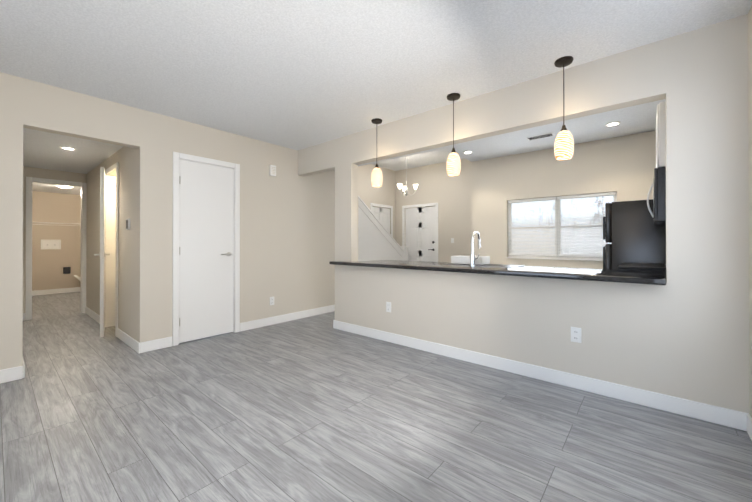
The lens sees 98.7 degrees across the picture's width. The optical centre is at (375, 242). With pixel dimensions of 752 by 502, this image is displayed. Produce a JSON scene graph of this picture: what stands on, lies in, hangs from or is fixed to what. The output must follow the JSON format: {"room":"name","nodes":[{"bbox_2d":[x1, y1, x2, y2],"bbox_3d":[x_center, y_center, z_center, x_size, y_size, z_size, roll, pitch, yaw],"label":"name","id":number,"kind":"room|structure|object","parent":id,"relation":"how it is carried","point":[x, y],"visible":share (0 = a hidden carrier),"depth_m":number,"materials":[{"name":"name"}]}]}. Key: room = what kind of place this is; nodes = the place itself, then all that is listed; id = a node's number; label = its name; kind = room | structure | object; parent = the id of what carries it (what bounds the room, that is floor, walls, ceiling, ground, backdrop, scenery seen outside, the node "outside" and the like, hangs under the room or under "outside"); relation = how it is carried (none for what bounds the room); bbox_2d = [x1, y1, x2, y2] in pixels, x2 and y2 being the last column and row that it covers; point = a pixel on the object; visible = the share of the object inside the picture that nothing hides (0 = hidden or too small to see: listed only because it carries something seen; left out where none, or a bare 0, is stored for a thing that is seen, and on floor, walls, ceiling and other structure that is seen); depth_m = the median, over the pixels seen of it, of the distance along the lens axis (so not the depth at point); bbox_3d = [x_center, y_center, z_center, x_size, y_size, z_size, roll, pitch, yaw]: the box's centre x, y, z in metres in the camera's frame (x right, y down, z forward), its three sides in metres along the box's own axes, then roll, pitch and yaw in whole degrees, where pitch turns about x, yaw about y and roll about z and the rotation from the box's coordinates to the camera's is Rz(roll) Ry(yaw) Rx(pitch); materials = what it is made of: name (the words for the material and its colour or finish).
{"room":"empty living room","nodes":[
{"label":"empty living room","id":0,"kind":"room"},
{"bbox_2d":[23,166,85,312],"bbox_3d":[-5.111,-0.112,4.932,0.120,2.530,2.600,0,0,40],"label":"wall","id":1,"kind":"structure","parent":0,"point":[51,174],"depth_m":4.82,"materials":[{"name":"beige paint"}]},
{"bbox_2d":[25,177,86,319],"bbox_3d":[-4.989,0.093,5.064,0.136,2.122,0.684,0,0,40],"label":"trim","id":2,"kind":"structure","parent":1,"relation":"attached to","point":[28,312],"depth_m":4.91,"materials":[{"name":"white wood"}]},
{"bbox_2d":[32,191,80,290],"bbox_3d":[-7.548,-0.140,6.976,0.120,2.600,2.580,0,0,40],"label":"wall","id":3,"kind":"structure","parent":0,"point":[48,265],"depth_m":7.29,"materials":[{"name":"beige paint"}]},
{"bbox_2d":[41,239,70,273],"bbox_3d":[-7.192,0.331,7.263,0.050,0.780,0.480,0,0,40],"label":"washer outlet box","id":4,"kind":"object","parent":3,"relation":"attached to","point":[50,244],"visible":1,"depth_m":7.24,"materials":[{"name":"white plastic"}]},
{"bbox_2d":[32,287,79,294],"bbox_3d":[-7.490,1.105,6.936,0.014,0.110,2.600,0,0,40],"label":"baseboard","id":5,"kind":"structure","parent":3,"relation":"attached to","point":[63,290],"depth_m":7.27,"materials":[{"name":"white wood"}]},
{"bbox_2d":[32,222,80,225],"bbox_3d":[-7.341,-0.256,6.814,0.402,0.337,2.560,0,0,40],"label":"shelf","id":6,"kind":"object","parent":3,"relation":"attached to","point":[57,223],"visible":0.4,"depth_m":7.17,"materials":[{"name":"white"}]},
{"bbox_2d":[32,183,80,194],"bbox_3d":[-6.372,-1.278,6.000,3.180,0.330,2.600,0,0,40],"label":"ceiling","id":7,"kind":"structure","parent":0,"point":[39,187],"depth_m":6.81,"materials":[{"name":"white paint"}]},
{"bbox_2d":[56,185,71,187],"bbox_3d":[-5.846,-1.065,6.065,0.310,0.094,0.310,0,0,40],"label":"ceiling light","id":8,"kind":"object","parent":7,"relation":"attached to","point":[63,186],"visible":0.27,"depth_m":6.02,"materials":[{"name":"white"}]},
{"bbox_2d":[23,128,123,173],"bbox_3d":[-3.901,-1.269,4.045,2.880,0.300,0.820,0,0,40],"label":"ceiling","id":9,"kind":"structure","parent":0,"point":[42,149],"depth_m":4.03,"materials":[{"name":"white paint"}]},
{"bbox_2d":[59,146,76,150],"bbox_3d":[-3.664,-1.115,3.844,0.154,0.007,0.154,0,0,40],"label":"recessed light","id":10,"kind":"object","parent":9,"relation":"in","point":[67,148],"visible":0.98,"depth_m":3.84,"materials":[{"name":"white"}]},
{"bbox_2d":[86,146,136,340],"bbox_3d":[-3.598,-0.113,4.400,2.880,2.530,0.120,0,0,40],"label":"wall","id":11,"kind":"structure","parent":0,"point":[124,157],"depth_m":3.83,"materials":[{"name":"beige paint"}]},
{"bbox_2d":[85,306,99,323],"bbox_3d":[-4.225,1.098,4.849,1.335,0.110,0.029,0,0,40],"label":"baseboard","id":12,"kind":"structure","parent":11,"relation":"attached to","point":[92,314],"depth_m":4.87,"materials":[{"name":"white wood"}]},
{"bbox_2d":[94,167,109,336],"bbox_3d":[-3.495,0.118,4.101,0.622,2.042,0.198,0,0,40],"label":"closet door","id":13,"kind":"structure","parent":11,"relation":"in","point":[101,254],"depth_m":3.88,"materials":[{"name":"painted wood"},{"name":"brushed nickel"}]},
{"bbox_2d":[105,162,118,336],"bbox_3d":[-3.389,0.090,4.213,0.764,2.122,0.136,0,0,40],"label":"door frame","id":14,"kind":"structure","parent":11,"relation":"attached to","point":[111,270],"depth_m":4.40,"materials":[{"name":"white wood"}]},
{"bbox_2d":[126,219,129,229],"bbox_3d":[-2.766,-0.201,3.603,0.090,0.120,0.026,0,0,40],"label":"thermostat","id":15,"kind":"object","parent":11,"relation":"attached to","point":[127,224],"visible":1,"depth_m":3.58,"materials":[{"name":"white plastic"}]},
{"bbox_2d":[117,328,139,353],"bbox_3d":[-2.784,1.094,3.625,0.909,0.110,0.018,0,0,40],"label":"baseboard","id":16,"kind":"structure","parent":11,"relation":"attached to","point":[135,345],"depth_m":3.57,"materials":[{"name":"white wood"}]},
{"bbox_2d":[0,72,334,369],"bbox_3d":[-2.632,-0.117,3.219,0.120,2.530,7.020,0,0,40],"label":"wall","id":17,"kind":"structure","parent":0,"point":[287,233],"depth_m":3.53,"materials":[{"name":"beige paint"}]},
{"bbox_2d":[0,366,19,383],"bbox_3d":[-3.859,1.088,1.660,0.018,0.110,2.760,0,0,40],"label":"baseboard","id":18,"kind":"structure","parent":17,"relation":"attached to","point":[9,374],"depth_m":2.65,"materials":[{"name":"white wood"}]},
{"bbox_2d":[20,360,24,378],"bbox_3d":[-4.109,1.094,3.686,3.014,0.110,0.014,0,0,40],"label":"baseboard","id":19,"kind":"structure","parent":17,"relation":"attached to","point":[22,368],"depth_m":2.71,"materials":[{"name":"white wood"}]},
{"bbox_2d":[140,336,171,352],"bbox_3d":[-2.337,1.094,3.460,0.014,0.110,0.275,0,0,40],"label":"baseboard","id":20,"kind":"structure","parent":17,"relation":"attached to","point":[147,346],"depth_m":3.44,"materials":[{"name":"white wood"}]},
{"bbox_2d":[172,152,239,345],"bbox_3d":[-2.045,0.074,3.901,0.136,2.152,0.764,0,0,40],"label":"door frame","id":21,"kind":"structure","parent":17,"relation":"attached to","point":[177,156],"depth_m":3.69,"materials":[{"name":"white wood"}]},
{"bbox_2d":[179,159,233,342],"bbox_3d":[-2.007,0.102,3.868,0.092,2.072,0.628,0,0,40],"label":"closet door","id":22,"kind":"structure","parent":17,"relation":"in","point":[206,248],"depth_m":3.85,"materials":[{"name":"white wood"}]},
{"bbox_2d":[270,297,273,304],"bbox_3d":[-1.451,0.822,4.514,0.009,0.116,0.072,0,0,40],"label":"outlet","id":23,"kind":"object","parent":17,"relation":"attached to","point":[271,300],"visible":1,"depth_m":4.51,"materials":[{"name":"white plastic"}]},
{"bbox_2d":[269,165,275,176],"bbox_3d":[-1.441,-0.998,4.511,0.036,0.150,0.090,0,0,40],"label":"door chime","id":24,"kind":"object","parent":17,"relation":"attached to","point":[272,170],"visible":1,"depth_m":4.49,"materials":[{"name":"white plastic"}]},
{"bbox_2d":[240,305,334,331],"bbox_3d":[-1.034,1.099,5.003,0.014,0.110,2.225,0,0,40],"label":"baseboard","id":25,"kind":"structure","parent":17,"relation":"attached to","point":[244,326],"depth_m":4.66,"materials":[{"name":"white wood"}]},
{"bbox_2d":[0,292,751,501],"bbox_3d":[-2.358,1.213,4.763,11.300,0.120,10.100,0,0,40],"label":"floor","id":26,"kind":"structure","parent":0,"point":[317,408],"depth_m":1.97,"materials":[{"name":"grey wood"}]},
{"bbox_2d":[358,196,407,260],"bbox_3d":[-0.210,0.122,6.910,0.993,2.075,1.742,0,0,40],"label":"stairs","id":27,"kind":"structure","parent":26,"relation":"on","point":[376,240],"depth_m":6.38,"materials":[{"name":"white"}]},
{"bbox_2d":[603,199,665,269],"bbox_3d":[3.173,0.345,3.741,0.845,1.610,0.670,0,0,40],"label":"fridge","id":28,"kind":"object","parent":26,"relation":"on","point":[632,233],"visible":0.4,"depth_m":3.59,"materials":[{"name":"black metal"}]},
{"bbox_2d":[618,262,665,278],"bbox_3d":[2.719,0.608,3.083,0.710,1.080,0.768,0,0,40],"label":"range","id":29,"kind":"object","parent":26,"relation":"on","point":[644,266],"visible":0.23,"depth_m":2.95,"materials":[{"name":"black metal"}]},
{"bbox_3d":[0.921,0.720,3.612,2.520,0.858,0.561,0,0,40],"label":"base cabinet","id":30,"kind":"object","parent":26,"relation":"on","visible":0},
{"bbox_2d":[329,260,665,284],"bbox_3d":[0.899,0.268,3.469,3.272,0.038,0.800,0,0,40],"label":"countertop","id":31,"kind":"structure","parent":30,"relation":"on","point":[632,276],"depth_m":2.81,"materials":[{"name":"black stone"}]},
{"bbox_2d":[469,231,480,266],"bbox_3d":[1.061,0.065,3.363,0.106,0.366,0.226,0,0,40],"label":"faucet","id":32,"kind":"object","parent":31,"relation":"on","point":[472,259],"visible":1,"depth_m":3.31,"materials":[{"name":"silver metal"}]},
{"bbox_2d":[443,263,524,267],"bbox_3d":[1.157,0.246,3.513,0.760,0.004,0.400,0,0,40],"label":"sink rim","id":33,"kind":"object","parent":31,"relation":"on","point":[499,265],"visible":0.69,"depth_m":3.42,"materials":[{"name":"silver metal"}]},
{"bbox_2d":[451,255,489,264],"bbox_3d":[1.070,0.201,3.665,0.360,0.085,0.240,0,0,40],"label":"tray","id":34,"kind":"object","parent":33,"relation":"on","point":[480,260],"visible":0.96,"depth_m":3.58,"materials":[{"name":"white plastic"}]},
{"bbox_2d":[0,0,751,165],"bbox_3d":[-0.509,-1.705,2.165,4.730,0.640,8.140,0,0,40],"label":"ceiling","id":35,"kind":"structure","parent":0,"point":[297,74],"depth_m":2.37,"materials":[{"name":"white paint"}]},
{"bbox_2d":[371,118,382,186],"bbox_3d":[0.010,-1.007,3.661,0.132,0.746,0.132,0,0,40],"label":"pendant light","id":36,"kind":"object","parent":35,"relation":"hanging from","point":[376,178],"visible":1,"depth_m":3.61,"materials":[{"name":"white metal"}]},
{"bbox_2d":[446,93,460,175],"bbox_3d":[0.732,-1.009,3.051,0.132,0.746,0.132,0,0,40],"label":"pendant light","id":37,"kind":"object","parent":35,"relation":"hanging from","point":[453,165],"visible":1,"depth_m":3.01,"materials":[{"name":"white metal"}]},
{"bbox_2d":[526,132,554,139],"bbox_3d":[2.139,-1.374,4.208,0.320,0.009,0.140,0,0,40],"label":"ceiling vent","id":38,"kind":"object","parent":35,"relation":"in","point":[540,136],"visible":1,"depth_m":4.19,"materials":[{"name":"white metal"}]},
{"bbox_2d":[554,56,573,159],"bbox_3d":[1.431,-1.011,2.461,0.132,0.746,0.132,0,0,40],"label":"pendant light","id":39,"kind":"object","parent":35,"relation":"hanging from","point":[564,146],"visible":1,"depth_m":2.42,"materials":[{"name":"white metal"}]},
{"bbox_2d":[605,121,620,126],"bbox_3d":[2.758,-1.375,3.763,0.154,0.007,0.154,0,0,40],"label":"recessed light","id":40,"kind":"object","parent":35,"relation":"in","point":[610,124],"visible":1,"depth_m":3.77,"materials":[{"name":"white"}]},
{"bbox_2d":[358,164,394,238],"bbox_3d":[-0.408,-0.423,7.559,0.120,3.170,2.720,0,0,40],"label":"wall","id":41,"kind":"structure","parent":0,"point":[369,193],"depth_m":8.03,"materials":[{"name":"beige paint"}]},
{"bbox_2d":[372,206,389,232],"bbox_3d":[0.133,0.141,8.127,0.101,2.022,0.738,0,0,40],"label":"door","id":42,"kind":"structure","parent":41,"relation":"in","point":[382,215],"depth_m":8.21,"materials":[{"name":"white wood"}]},
{"bbox_2d":[370,203,392,236],"bbox_3d":[0.150,0.109,8.113,0.016,2.110,0.890,0,0,40],"label":"door frame","id":43,"kind":"structure","parent":41,"relation":"attached to","point":[371,204],"depth_m":8.34,"materials":[{"name":"white wood"}]},
{"bbox_2d":[372,149,464,170],"bbox_3d":[0.746,-1.951,6.746,2.940,0.120,2.720,0,0,40],"label":"ceiling","id":44,"kind":"structure","parent":0,"point":[427,158],"depth_m":7.47,"materials":[{"name":"white paint"}]},
{"bbox_2d":[397,156,417,195],"bbox_3d":[0.640,-1.435,6.855,0.457,0.910,0.440,0,0,40],"label":"chandelier","id":45,"kind":"object","parent":44,"relation":"hanging from","point":[405,189],"visible":0.9,"depth_m":6.87,"materials":[{"name":"white glass"}]},
{"bbox_2d":[395,159,471,262],"bbox_3d":[1.585,-0.422,7.734,2.940,3.170,0.120,0,0,40],"label":"wall","id":46,"kind":"structure","parent":0,"point":[451,196],"depth_m":7.63,"materials":[{"name":"beige paint"}]},
{"bbox_2d":[402,203,437,261],"bbox_3d":[1.086,0.108,8.064,1.050,2.110,0.016,0,0,40],"label":"door frame","id":47,"kind":"structure","parent":46,"relation":"attached to","point":[403,214],"depth_m":8.04,"materials":[{"name":"white wood"}]},
{"bbox_2d":[405,206,435,261],"bbox_3d":[1.101,0.141,8.082,0.898,2.022,0.101,0,0,40],"label":"front door","id":48,"kind":"structure","parent":46,"relation":"in","point":[420,232],"depth_m":8.06,"materials":[{"name":"white wood"}]},
{"bbox_2d":[298,14,748,412],"bbox_3d":[0.581,-0.116,3.451,4.490,2.530,0.120,0,0,40],"label":"wall","id":49,"kind":"structure","parent":0,"point":[683,332],"depth_m":2.35,"materials":[{"name":"beige paint"}]},
{"bbox_2d":[386,302,390,311],"bbox_3d":[0.146,0.750,3.731,0.072,0.116,0.009,0,0,40],"label":"outlet","id":50,"kind":"object","parent":49,"relation":"attached to","point":[388,306],"visible":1,"depth_m":3.73,"materials":[{"name":"white plastic"}]},
{"bbox_2d":[333,320,743,430],"bbox_3d":[0.833,1.093,3.144,3.674,0.110,0.018,0,0,40],"label":"baseboard","id":51,"kind":"structure","parent":49,"relation":"attached to","point":[735,419],"depth_m":2.52,"materials":[{"name":"white wood"}]},
{"bbox_2d":[571,327,580,342],"bbox_3d":[1.567,0.726,2.532,0.072,0.116,0.009,0,0,40],"label":"outlet","id":52,"kind":"object","parent":49,"relation":"attached to","point":[575,334],"visible":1,"depth_m":2.53,"materials":[{"name":"white plastic"}]},
{"bbox_2d":[472,130,655,268],"bbox_3d":[2.780,-0.432,4.631,2.890,3.170,0.120,0,0,40],"label":"wall","id":53,"kind":"structure","parent":0,"point":[623,167],"depth_m":4.72,"materials":[{"name":"beige paint"}]},
{"bbox_2d":[506,257,602,260],"bbox_3d":[2.635,0.243,4.706,1.410,0.020,0.090,0,0,40],"label":"window sill","id":54,"kind":"structure","parent":53,"relation":"attached to","point":[557,258],"depth_m":4.66,"materials":[{"name":"white"}]},
{"bbox_2d":[508,192,616,257],"bbox_3d":[2.679,-0.217,4.759,1.404,0.894,0.045,0,0,40],"label":"kitchen window","id":55,"kind":"structure","parent":53,"relation":"in","point":[557,237],"depth_m":4.74,"materials":[{"name":"white plastic"}]},
{"bbox_2d":[508,197,556,257],"bbox_3d":[2.378,-0.216,4.944,0.687,0.894,0.040,0,0,40],"label":"window blind","id":56,"kind":"object","parent":55,"relation":"attached to","point":[535,200],"visible":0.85,"depth_m":4.93,"materials":[{"name":"white plastic"}]},
{"bbox_2d":[557,192,615,258],"bbox_3d":[2.912,-0.217,4.493,0.687,0.894,0.040,0,0,40],"label":"window blind","id":57,"kind":"object","parent":55,"relation":"attached to","point":[575,197],"visible":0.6,"depth_m":4.52,"materials":[{"name":"white plastic"}]},
{"bbox_2d":[748,6,751,416],"bbox_3d":[1.252,-0.125,0.673,0.120,2.530,8.140,0,0,40],"label":"wall","id":58,"kind":"structure","parent":0,"point":[750,178],"depth_m":1.93,"materials":[{"name":"beige paint"}]},
{"bbox_2d":[656,101,665,167],"bbox_3d":[2.850,-0.935,2.978,0.401,0.555,0.764,0,0,40],"label":"upper cabinet","id":59,"kind":"object","parent":58,"relation":"attached to","point":[661,136],"visible":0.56,"depth_m":2.80,"materials":[{"name":"white wood"}]},
{"bbox_2d":[647,166,665,224],"bbox_3d":[2.821,-0.418,3.000,0.475,0.470,0.760,0,0,40],"label":"microwave","id":60,"kind":"object","parent":59,"relation":"attached to","point":[658,186],"visible":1,"depth_m":2.81,"materials":[{"name":"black metal"}]},
{"bbox_2d":[744,412,751,439],"bbox_3d":[0.453,1.082,-0.174,0.014,0.110,5.580,0,0,40],"label":"baseboard","id":61,"kind":"structure","parent":58,"relation":"attached to","point":[747,418],"depth_m":1.92,"materials":[{"name":"white wood"}]},
{"label":"outside","id":62,"kind":"structure","parent":0,"visible":0},
{"bbox_2d":[512,196,612,255],"bbox_3d":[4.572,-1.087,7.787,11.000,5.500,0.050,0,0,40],"label":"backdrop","id":63,"kind":"structure","parent":62,"point":[561,225],"depth_m":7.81,"materials":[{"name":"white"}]}
]}

